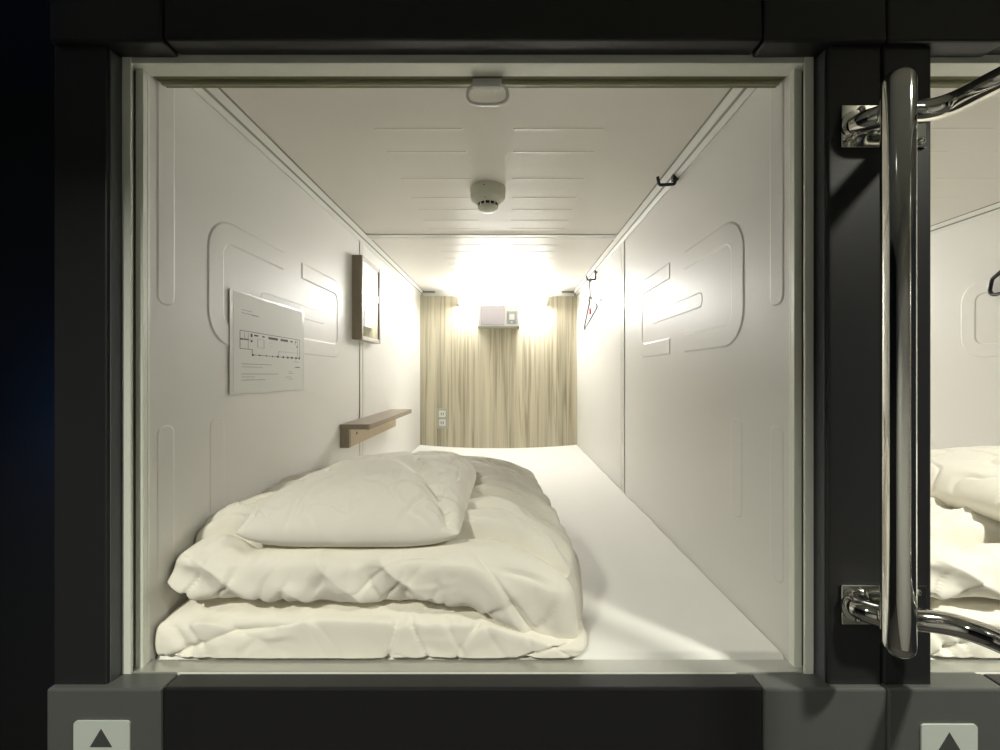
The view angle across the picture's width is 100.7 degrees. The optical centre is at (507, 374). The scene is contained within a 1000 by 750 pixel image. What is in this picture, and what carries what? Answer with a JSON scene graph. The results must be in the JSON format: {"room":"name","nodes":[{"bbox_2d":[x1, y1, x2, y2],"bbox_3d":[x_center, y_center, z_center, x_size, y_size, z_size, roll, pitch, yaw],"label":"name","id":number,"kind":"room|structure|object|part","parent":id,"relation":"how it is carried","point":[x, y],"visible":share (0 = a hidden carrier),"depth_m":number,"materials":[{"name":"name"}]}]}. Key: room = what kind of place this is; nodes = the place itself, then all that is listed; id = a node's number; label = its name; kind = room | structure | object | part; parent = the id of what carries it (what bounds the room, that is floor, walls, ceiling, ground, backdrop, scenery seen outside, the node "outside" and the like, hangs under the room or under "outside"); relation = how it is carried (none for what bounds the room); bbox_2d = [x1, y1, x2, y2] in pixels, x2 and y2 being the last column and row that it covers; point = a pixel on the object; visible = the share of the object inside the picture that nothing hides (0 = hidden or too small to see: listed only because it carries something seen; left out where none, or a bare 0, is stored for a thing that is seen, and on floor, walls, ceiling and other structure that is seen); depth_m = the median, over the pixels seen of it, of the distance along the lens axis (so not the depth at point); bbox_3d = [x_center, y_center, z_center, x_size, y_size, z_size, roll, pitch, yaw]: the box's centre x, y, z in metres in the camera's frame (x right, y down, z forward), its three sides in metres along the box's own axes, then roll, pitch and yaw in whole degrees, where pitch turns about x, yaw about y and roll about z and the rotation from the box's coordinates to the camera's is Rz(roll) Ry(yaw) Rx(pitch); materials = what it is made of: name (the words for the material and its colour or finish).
{"room":"capsule hotel","nodes":[
{"label":"capsule hotel","id":0,"kind":"room"},
{"bbox_2d":[0,0,53,749],"bbox_3d":[-1.510,0.400,0.985,1.780,2.600,0.570,0,0,0],"label":"wall","id":1,"kind":"structure","parent":0,"point":[26,46],"depth_m":1.25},
{"bbox_2d":[134,76,419,666],"bbox_3d":[-0.568,0.011,1.649,0.020,1.097,2.017,0,0,0],"label":"wall","id":2,"kind":"structure","parent":0,"point":[224,216],"depth_m":0.85,"materials":[{"name":"white plastic"}]},
{"bbox_2d":[229,288,303,394],"bbox_3d":[-0.557,-0.067,0.980,0.002,0.214,0.302,0,0,0],"label":"notice","id":3,"kind":"object","parent":2,"relation":"attached to","point":[266,337],"visible":1,"depth_m":0.94,"materials":[{"name":"paper"}]},
{"bbox_2d":[242,309,298,379],"bbox_3d":[-0.556,-0.063,0.980,0.001,0.149,0.242,0,0,0],"label":"print","id":4,"kind":"object","parent":3,"relation":"attached to","point":[270,339],"depth_m":0.97,"materials":[{"name":"grey paper"}]},
{"bbox_2d":[192,88,422,295],"bbox_3d":[-0.545,-0.518,1.639,0.030,0.024,1.994,0,0,0],"label":"trim","id":5,"kind":"structure","parent":2,"relation":"attached to","point":[216,98],"depth_m":1.01,"materials":[{"name":"white plastic"}]},
{"bbox_2d":[359,240,364,455],"bbox_3d":[-0.565,0.021,1.588,0.015,1.077,0.061,0,0,0],"label":"trim","id":6,"kind":"structure","parent":2,"relation":"attached to","point":[361,245],"depth_m":1.57,"materials":[{"name":"white plastic"}]},
{"bbox_2d":[352,255,379,343],"bbox_3d":[-0.542,-0.280,1.593,0.036,0.304,0.214,0,0,0],"label":"wall mirror","id":7,"kind":"object","parent":2,"relation":"attached to","point":[365,275],"visible":1,"depth_m":1.53,"materials":[{"name":"beige wood"}]},
{"bbox_3d":[-0.542,-0.280,1.492,0.036,0.304,0.012,0,0,0],"label":"frame","id":8,"kind":"part","parent":7,"relation":"part of","materials":[{"name":"beige wood"}]},
{"bbox_3d":[-0.542,-0.135,1.593,0.036,0.014,0.190,0,0,0],"label":"frame rail","id":9,"kind":"part","parent":7,"relation":"part of","materials":[{"name":"mirror"}]},
{"bbox_3d":[-0.542,-0.280,1.593,0.028,0.276,0.190,0,0,0],"label":"glass","id":10,"kind":"part","parent":7,"relation":"part of","materials":[{"name":"white mirror"}]},
{"bbox_3d":[-0.542,-0.425,1.593,0.036,0.014,0.190,0,0,0],"label":"frame rail","id":11,"kind":"part","parent":7,"relation":"part of","materials":[{"name":"mirror"}]},
{"bbox_3d":[-0.542,-0.280,1.694,0.036,0.304,0.012,0,0,0],"label":"frame","id":12,"kind":"part","parent":7,"relation":"part of","materials":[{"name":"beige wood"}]},
{"bbox_2d":[340,409,411,447],"bbox_3d":[-0.509,0.203,1.680,0.099,0.079,0.610,0,0,0],"label":"wall shelf","id":13,"kind":"object","parent":2,"relation":"attached to","point":[354,432],"visible":1,"depth_m":1.50,"materials":[{"name":"beige wood"}]},
{"bbox_2d":[221,88,729,290],"bbox_3d":[-0.060,-0.539,1.649,1.040,0.019,2.017,0,0,0],"label":"ceiling","id":14,"kind":"structure","parent":0,"point":[394,160],"depth_m":1.02,"materials":[{"name":"white plastic"}]},
{"bbox_2d":[470,180,505,213],"bbox_3d":[-0.057,-0.496,1.178,0.101,0.067,0.101,0,0,0],"label":"smoke detector","id":15,"kind":"object","parent":14,"relation":"attached to","point":[487,195],"visible":1,"depth_m":1.15,"materials":[{"name":"plastic"}]},
{"bbox_2d":[478,200,497,206],"bbox_3d":[-0.057,-0.482,1.178,0.058,0.012,0.058,0,0,0],"label":"vent","id":16,"kind":"object","parent":15,"relation":"attached to","point":[481,203],"depth_m":1.15,"materials":[{"name":"plastic"}]},
{"bbox_2d":[367,234,617,239],"bbox_3d":[-0.060,-0.534,1.588,1.000,0.015,0.061,0,0,0],"label":"trim","id":17,"kind":"structure","parent":14,"relation":"attached to","point":[371,236],"depth_m":1.57,"materials":[{"name":"white plastic"}]},
{"bbox_2d":[420,293,576,447],"bbox_3d":[-0.060,0.015,2.646,0.999,1.090,0.018,0,0,0],"label":"wall","id":18,"kind":"structure","parent":0,"point":[499,388],"depth_m":2.64,"materials":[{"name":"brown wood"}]},
{"bbox_2d":[437,408,447,427],"bbox_3d":[-0.417,0.276,2.632,0.069,0.128,0.010,0,0,0],"label":"power outlet","id":19,"kind":"object","parent":18,"relation":"attached to","point":[442,413],"visible":1,"depth_m":2.63,"materials":[{"name":"white plastic"}]},
{"bbox_2d":[439,411,445,416],"bbox_3d":[-0.417,0.247,2.630,0.041,0.042,0.004,0,0,0],"label":"socket","id":20,"kind":"object","parent":19,"relation":"attached to","point":[441,413],"depth_m":2.63,"materials":[{"name":"white plastic"}]},
{"bbox_2d":[439,419,445,425],"bbox_3d":[-0.417,0.303,2.630,0.041,0.042,0.004,0,0,0],"label":"socket","id":21,"kind":"object","parent":19,"relation":"attached to","point":[442,422],"depth_m":2.63,"materials":[{"name":"white plastic"}]},
{"bbox_2d":[423,291,573,295],"bbox_3d":[-0.060,-0.516,2.619,0.960,0.028,0.035,0,0,0],"label":"trim","id":22,"kind":"structure","parent":18,"relation":"attached to","point":[425,293],"depth_m":2.62,"materials":[{"name":"white plastic"}]},
{"bbox_2d":[457,295,547,328],"bbox_3d":[-0.033,-0.392,2.581,0.559,0.196,0.112,0,0,0],"label":"wall lamp","id":23,"kind":"object","parent":18,"relation":"attached to","point":[489,316],"visible":1,"depth_m":2.54,"materials":[{"name":"white plastic"}]},
{"bbox_3d":[-0.094,-0.364,2.534,0.144,0.120,0.005,0,0,0],"label":"panel","id":24,"kind":"part","parent":23,"relation":"part of","materials":[{"name":"white plastic"}]},
{"bbox_2d":[507,311,516,323],"bbox_3d":[0.022,-0.351,2.533,0.061,0.078,0.006,0,0,0],"label":"switch plate","id":25,"kind":"object","parent":23,"relation":"attached to","point":[511,315],"depth_m":2.53,"materials":[{"name":"white plastic"}]},
{"bbox_2d":[577,76,802,665],"bbox_3d":[0.448,0.011,1.649,0.020,1.097,2.017,0,0,0],"label":"wall","id":26,"kind":"structure","parent":0,"point":[707,267],"depth_m":0.89,"materials":[{"name":"white plastic"}]},
{"bbox_2d":[586,270,596,280],"bbox_3d":[0.411,-0.493,2.040,0.057,0.058,0.016,0,0,0],"label":"coat hook","id":27,"kind":"object","parent":26,"relation":"attached to","point":[595,271],"visible":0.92,"depth_m":2.03,"materials":[{"name":"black metal"}]},
{"bbox_2d":[584,278,597,329],"bbox_3d":[0.404,-0.356,2.037,0.018,0.241,0.316,0,0,0],"label":"clothes hanger","id":28,"kind":"object","parent":27,"relation":"hanging from","point":[589,297],"visible":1,"depth_m":2.04,"materials":[{"name":"metal"}]},
{"bbox_3d":[0.404,-0.306,2.037,0.008,0.141,0.316,0,0,0],"label":"shoulder frame","id":29,"kind":"part","parent":28,"relation":"part of","materials":[{"name":"metal"}]},
{"bbox_2d":[620,240,624,492],"bbox_3d":[0.445,0.021,1.588,0.015,1.077,0.061,0,0,0],"label":"trim","id":30,"kind":"structure","parent":26,"relation":"attached to","point":[622,246],"depth_m":1.58,"materials":[{"name":"white plastic"}]},
{"bbox_2d":[573,88,756,294],"bbox_3d":[0.425,-0.518,1.639,0.030,0.024,1.994,0,0,0],"label":"trim","id":31,"kind":"structure","parent":26,"relation":"attached to","point":[734,98],"depth_m":1.00,"materials":[{"name":"white plastic"}]},
{"bbox_2d":[656,174,678,186],"bbox_3d":[0.411,-0.504,1.072,0.057,0.035,0.016,0,0,0],"label":"coat hook","id":32,"kind":"object","parent":26,"relation":"attached to","point":[674,179],"visible":1,"depth_m":1.07,"materials":[{"name":"black metal"}]},
{"bbox_2d":[930,212,999,449],"bbox_3d":[1.538,0.011,1.649,0.020,1.097,2.017,0,0,0],"label":"wall","id":33,"kind":"structure","parent":0,"point":[964,318],"depth_m":1.39,"materials":[{"name":"white plastic"}]},
{"bbox_2d":[930,201,999,234],"bbox_3d":[1.515,-0.518,1.639,0.030,0.024,1.994,0,0,0],"label":"trim","id":34,"kind":"structure","parent":33,"relation":"attached to","point":[994,208],"depth_m":1.37,"materials":[{"name":"white plastic"}]},
{"bbox_3d":[1.501,-0.504,1.140,0.057,0.035,0.016,0,0,0],"label":"coat hook","id":35,"kind":"object","parent":33,"relation":"attached to","visible":0},
{"bbox_2d":[987,270,999,295],"bbox_3d":[1.496,-0.369,1.138,0.024,0.250,0.343,0,0,7],"label":"clothes hanger","id":36,"kind":"object","parent":35,"relation":"hanging from","point":[991,281],"visible":1,"depth_m":1.29,"materials":[{"name":"black plastic"}]},
{"bbox_2d":[930,88,999,225],"bbox_3d":[1.082,-0.539,1.649,0.936,0.019,2.017,0,0,0],"label":"ceiling","id":37,"kind":"structure","parent":0,"point":[964,145],"depth_m":1.02,"materials":[{"name":"white plastic"}]},
{"bbox_3d":[0.100,1.710,0.000,5.000,0.020,3.200,0,0,0],"label":"floor","id":38,"kind":"structure","parent":0,"visible":0},
{"bbox_2d":[47,0,999,749],"bbox_3d":[0.397,0.450,0.644,2.106,2.500,0.112,0,0,0],"label":"frame","id":39,"kind":"object","parent":38,"relation":"on","point":[859,695],"visible":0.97,"depth_m":0.60,"materials":[{"name":"metal"}]},
{"bbox_3d":[-0.617,0.450,0.648,0.078,2.500,0.103,0,0,0],"label":"post","id":40,"kind":"part","parent":39,"relation":"part of","materials":[{"name":"black plastic"}]},
{"bbox_2d":[73,720,130,749],"bbox_3d":[-0.575,0.542,0.587,0.080,0.105,0.003,0,0,0],"label":"arrow sign","id":41,"kind":"object","parent":39,"relation":"attached to","point":[87,734],"visible":1,"depth_m":0.59,"materials":[{"name":"white plastic"}]},
{"bbox_2d":[122,52,813,674],"bbox_3d":[-0.060,-0.037,0.654,1.033,1.026,0.072,0,0,0],"label":"frame","id":42,"kind":"object","parent":39,"relation":"attached to","point":[136,71],"visible":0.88,"depth_m":0.63,"materials":[{"name":"paint"}]},
{"bbox_3d":[-0.060,0.461,0.635,1.024,0.030,0.029,0,0,0],"label":"sill","id":43,"kind":"part","parent":42,"relation":"part of","materials":[{"name":"white plastic"}]},
{"bbox_2d":[153,76,785,107],"bbox_3d":[-0.060,-0.460,0.660,0.992,0.080,0.031,0,0,0],"label":"roller blind","id":44,"kind":"object","parent":42,"relation":"attached to","point":[482,91],"visible":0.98,"depth_m":0.66,"materials":[{"name":"beige plastic"}]},
{"bbox_2d":[156,445,783,659],"bbox_3d":[-0.060,0.501,1.642,0.994,0.119,1.984,0,0,0],"label":"mattress","id":45,"kind":"object","parent":39,"relation":"on","point":[644,599],"visible":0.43,"depth_m":0.87,"materials":[{"name":"white fabric"}]},
{"bbox_2d":[155,456,586,658],"bbox_3d":[-0.210,0.331,0.989,0.698,0.222,0.687,0,0,0],"label":"duvet","id":46,"kind":"object","parent":45,"relation":"on","point":[509,584],"visible":0.66,"depth_m":0.66,"materials":[{"name":"white fabric"}]},
{"bbox_2d":[235,450,475,546],"bbox_3d":[-0.262,0.225,0.856,0.370,0.130,0.377,0,0,0],"label":"pillow","id":47,"kind":"object","parent":46,"relation":"on","point":[405,498],"visible":1,"depth_m":0.69,"materials":[{"name":"fabric"}]},
{"bbox_3d":[0.499,0.450,0.648,0.078,2.500,0.103,0,0,0],"label":"post","id":48,"kind":"part","parent":39,"relation":"part of","materials":[{"name":"black plastic"}]},
{"bbox_3d":[0.576,0.450,0.648,0.070,2.500,0.103,0,0,0],"label":"post","id":49,"kind":"part","parent":39,"relation":"part of","materials":[{"name":"silver metal"}]},
{"bbox_2d":[840,66,999,658],"bbox_3d":[0.572,-0.015,0.465,0.136,0.755,0.302,0,0,-15],"label":"grab rail","id":50,"kind":"object","parent":39,"relation":"attached to","point":[896,126],"visible":1,"depth_m":0.52,"materials":[{"name":"silver metal"}]},
{"bbox_3d":[0.539,0.330,0.595,0.122,0.056,0.004,0,0,0],"label":"mounting plate","id":51,"kind":"part","parent":50,"relation":"part of","materials":[{"name":"silver metal"}]},
{"bbox_3d":[0.539,-0.356,0.595,0.122,0.061,0.004,0,0,0],"label":"mounting plate","id":52,"kind":"part","parent":50,"relation":"part of","materials":[{"name":"silver metal"}]},
{"bbox_2d":[920,724,977,749],"bbox_3d":[0.625,0.547,0.587,0.080,0.105,0.003,0,0,0],"label":"arrow sign","id":53,"kind":"object","parent":39,"relation":"attached to","point":[932,736],"visible":1,"depth_m":0.59,"materials":[{"name":"white plastic"}]},
{"bbox_2d":[930,55,999,674],"bbox_3d":[1.082,-0.037,0.654,0.929,1.026,0.072,0,0,0],"label":"frame","id":54,"kind":"object","parent":39,"relation":"attached to","point":[939,66],"visible":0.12,"depth_m":0.63,"materials":[{"name":"paint"}]},
{"bbox_2d":[930,76,979,87],"bbox_3d":[1.082,-0.481,0.661,0.888,0.038,0.027,0,0,0],"label":"roller blind","id":55,"kind":"object","parent":54,"relation":"attached to","point":[935,81],"visible":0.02,"depth_m":0.66,"materials":[{"name":"beige fabric"}]},
{"bbox_3d":[1.082,0.461,0.635,0.920,0.030,0.029,0,0,0],"label":"sill","id":56,"kind":"part","parent":54,"relation":"part of","materials":[{"name":"white plastic"}]},
{"bbox_2d":[930,655,999,659],"bbox_3d":[1.082,0.500,1.642,0.890,0.119,1.984,0,0,0],"label":"mattress","id":57,"kind":"object","parent":39,"relation":"on","point":[932,657],"visible":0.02,"depth_m":0.66,"materials":[{"name":"white fabric"}]},
{"bbox_2d":[930,497,999,657],"bbox_3d":[0.986,0.331,0.989,0.698,0.222,0.687,0,0,0],"label":"duvet","id":58,"kind":"object","parent":57,"relation":"on","point":[964,543],"visible":0.23,"depth_m":0.67,"materials":[{"name":"white fabric"}]},
{"bbox_2d":[930,446,999,521],"bbox_3d":[1.038,0.213,0.846,0.370,0.130,0.377,0,0,0],"label":"pillow","id":59,"kind":"object","parent":58,"relation":"on","point":[960,477],"visible":0.68,"depth_m":0.81,"materials":[{"name":"fabric"}]}
]}

